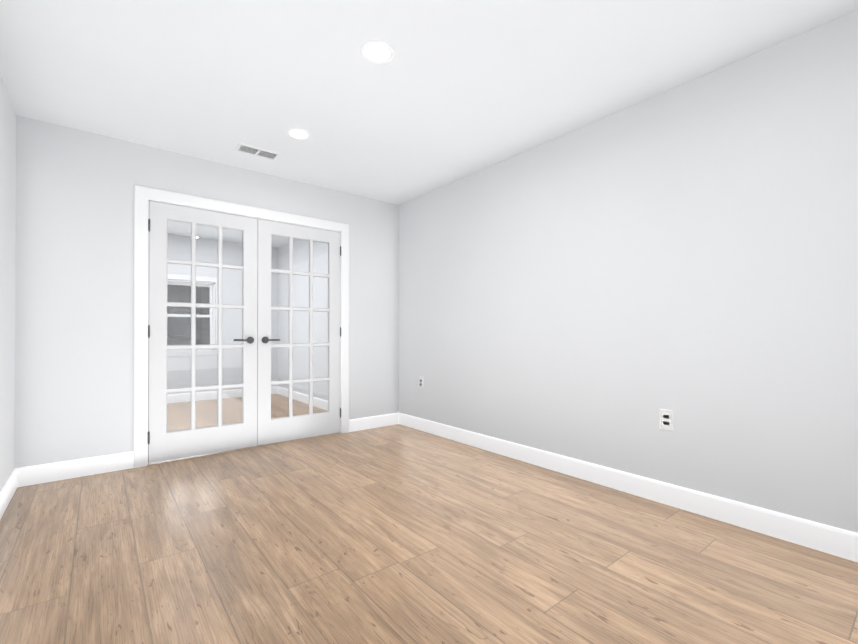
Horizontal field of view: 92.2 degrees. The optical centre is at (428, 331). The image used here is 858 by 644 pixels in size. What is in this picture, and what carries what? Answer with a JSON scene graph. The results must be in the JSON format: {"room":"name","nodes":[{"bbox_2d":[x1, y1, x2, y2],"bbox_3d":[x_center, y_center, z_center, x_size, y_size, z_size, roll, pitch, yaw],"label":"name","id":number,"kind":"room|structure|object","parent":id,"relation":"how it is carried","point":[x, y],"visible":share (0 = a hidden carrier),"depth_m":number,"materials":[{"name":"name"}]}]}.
{"room":"empty room","nodes":[
{"label":"empty room","id":0,"kind":"room"},
{"bbox_2d":[0,73,15,490],"bbox_3d":[-1.241,-0.212,0.770,0.120,2.460,4.920,0,0,-39],"label":"wall","id":1,"kind":"structure","parent":0,"point":[7,261],"depth_m":2.48,"materials":[{"name":"paint"}]},
{"bbox_2d":[0,468,16,519],"bbox_3d":[-1.226,0.956,0.854,0.014,0.125,4.800,0,0,-39],"label":"baseboard","id":2,"kind":"structure","parent":1,"relation":"attached to","point":[8,490],"depth_m":2.45,"materials":[{"name":"paint"}]},
{"bbox_2d":[15,115,398,467],"bbox_3d":[-1.792,-0.201,3.559,3.870,2.460,0.120,0,0,-39],"label":"wall","id":3,"kind":"structure","parent":0,"point":[74,350],"depth_m":3.00,"materials":[{"name":"paint"}]},
{"bbox_2d":[16,451,133,486],"bbox_3d":[-2.480,0.964,2.916,0.637,0.125,0.014,0,0,-39],"label":"baseboard","id":4,"kind":"structure","parent":3,"relation":"attached to","point":[44,473],"depth_m":2.90,"materials":[{"name":"paint"}]},
{"bbox_2d":[148,201,257,462],"bbox_3d":[-1.854,0.002,3.455,0.832,2.029,0.160,0,0,-39],"label":"french door","id":5,"kind":"structure","parent":3,"relation":"in","point":[165,445],"depth_m":3.39,"materials":[{"name":"paint"}]},
{"bbox_2d":[133,185,349,467],"bbox_3d":[-1.564,-0.039,3.729,1.806,2.138,0.140,0,0,-39],"label":"door frame","id":6,"kind":"structure","parent":3,"relation":"attached to","point":[142,195],"depth_m":3.18,"materials":[{"name":"paint"}]},
{"bbox_2d":[257,219,340,444],"bbox_3d":[-1.225,0.004,3.959,0.812,2.029,0.160,0,0,-39],"label":"french door","id":7,"kind":"structure","parent":3,"relation":"in","point":[281,429],"depth_m":3.91,"materials":[{"name":"paint"}]},
{"bbox_2d":[349,412,398,431],"bbox_3d":[-0.578,0.970,4.441,0.627,0.125,0.014,0,0,-39],"label":"baseboard","id":8,"kind":"structure","parent":3,"relation":"attached to","point":[358,424],"depth_m":4.42,"materials":[{"name":"paint"}]},
{"bbox_2d":[167,234,277,394],"bbox_3d":[-3.903,-0.191,5.968,3.350,2.460,0.120,0,0,-39],"label":"wall","id":9,"kind":"structure","parent":0,"point":[230,290],"depth_m":6.44,"materials":[{"name":"paint"}]},
{"bbox_2d":[167,274,222,355],"bbox_3d":[-3.694,-0.241,6.107,1.140,1.190,0.165,0,0,-39],"label":"window","id":10,"kind":"structure","parent":9,"relation":"in","point":[203,280],"depth_m":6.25,"materials":[{"name":"glass"}]},
{"bbox_2d":[167,386,276,403],"bbox_3d":[-3.861,0.976,5.911,3.350,0.125,0.014,0,0,-39],"label":"baseboard","id":11,"kind":"structure","parent":9,"relation":"attached to","point":[184,396],"depth_m":6.27,"materials":[{"name":"paint"}]},
{"bbox_2d":[277,239,327,400],"bbox_3d":[-1.586,-0.192,5.852,0.120,2.460,3.200,0,0,-39],"label":"wall","id":12,"kind":"structure","parent":0,"point":[302,317],"depth_m":6.09,"materials":[{"name":"paint"}]},
{"bbox_2d":[277,386,327,410],"bbox_3d":[-1.601,0.976,5.758,0.014,0.125,3.080,0,0,-39],"label":"baseboard","id":13,"kind":"structure","parent":12,"relation":"attached to","point":[296,395],"depth_m":6.04,"materials":[{"name":"paint"}]},
{"bbox_2d":[0,394,857,643],"bbox_3d":[-1.254,1.077,2.883,3.870,0.100,8.240,0,0,-39],"label":"floor","id":14,"kind":"structure","parent":0,"point":[396,534],"depth_m":1.86,"materials":[{"name":"brown wood"}]},
{"bbox_2d":[0,0,857,247],"bbox_3d":[-1.254,-1.484,2.893,3.870,0.100,8.240,0,0,-39],"label":"ceiling","id":15,"kind":"structure","parent":0,"point":[451,91],"depth_m":2.28,"materials":[{"name":"paint"}]},
{"bbox_2d":[235,143,279,160],"bbox_3d":[-1.361,-1.428,3.283,0.310,0.008,0.160,0,0,-39],"label":"ceiling vent","id":16,"kind":"object","parent":15,"relation":"in","point":[255,151],"visible":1,"depth_m":3.27,"materials":[{"name":"white metal"}]},
{"bbox_2d":[286,128,310,139],"bbox_3d":[-0.945,-1.430,2.987,0.176,0.006,0.176,0,0,-39],"label":"recessed light","id":17,"kind":"object","parent":15,"relation":"in","point":[299,133],"visible":1,"depth_m":2.98,"materials":[{"name":"paint"}]},
{"bbox_2d":[360,40,394,63],"bbox_3d":[-0.264,-1.433,2.123,0.176,0.006,0.176,0,0,-39],"label":"recessed light","id":18,"kind":"object","parent":15,"relation":"in","point":[377,52],"visible":1,"depth_m":2.11,"materials":[{"name":"paint"}]},
{"bbox_2d":[399,10,857,532],"bbox_3d":[1.248,-0.204,2.766,0.120,2.460,4.920,0,0,-39],"label":"wall","id":19,"kind":"structure","parent":0,"point":[603,291],"depth_m":2.42,"materials":[{"name":"paint"}]},
{"bbox_2d":[419,376,423,388],"bbox_3d":[-0.084,0.532,4.321,0.008,0.124,0.078,0,0,-39],"label":"electrical outlet","id":20,"kind":"object","parent":19,"relation":"attached to","point":[421,382],"visible":1,"depth_m":4.31,"materials":[{"name":"white plastic"}]},
{"bbox_2d":[399,413,857,561],"bbox_3d":[1.158,0.964,2.766,0.014,0.125,4.800,0,0,-39],"label":"baseboard","id":21,"kind":"structure","parent":19,"relation":"attached to","point":[836,541],"depth_m":2.40,"materials":[{"name":"paint"}]},
{"bbox_2d":[660,409,673,430],"bbox_3d":[1.413,0.525,2.454,0.008,0.124,0.078,0,0,-39],"label":"electrical outlet","id":22,"kind":"object","parent":19,"relation":"attached to","point":[666,419],"visible":1,"depth_m":2.45,"materials":[{"name":"white plastic"}]}
]}

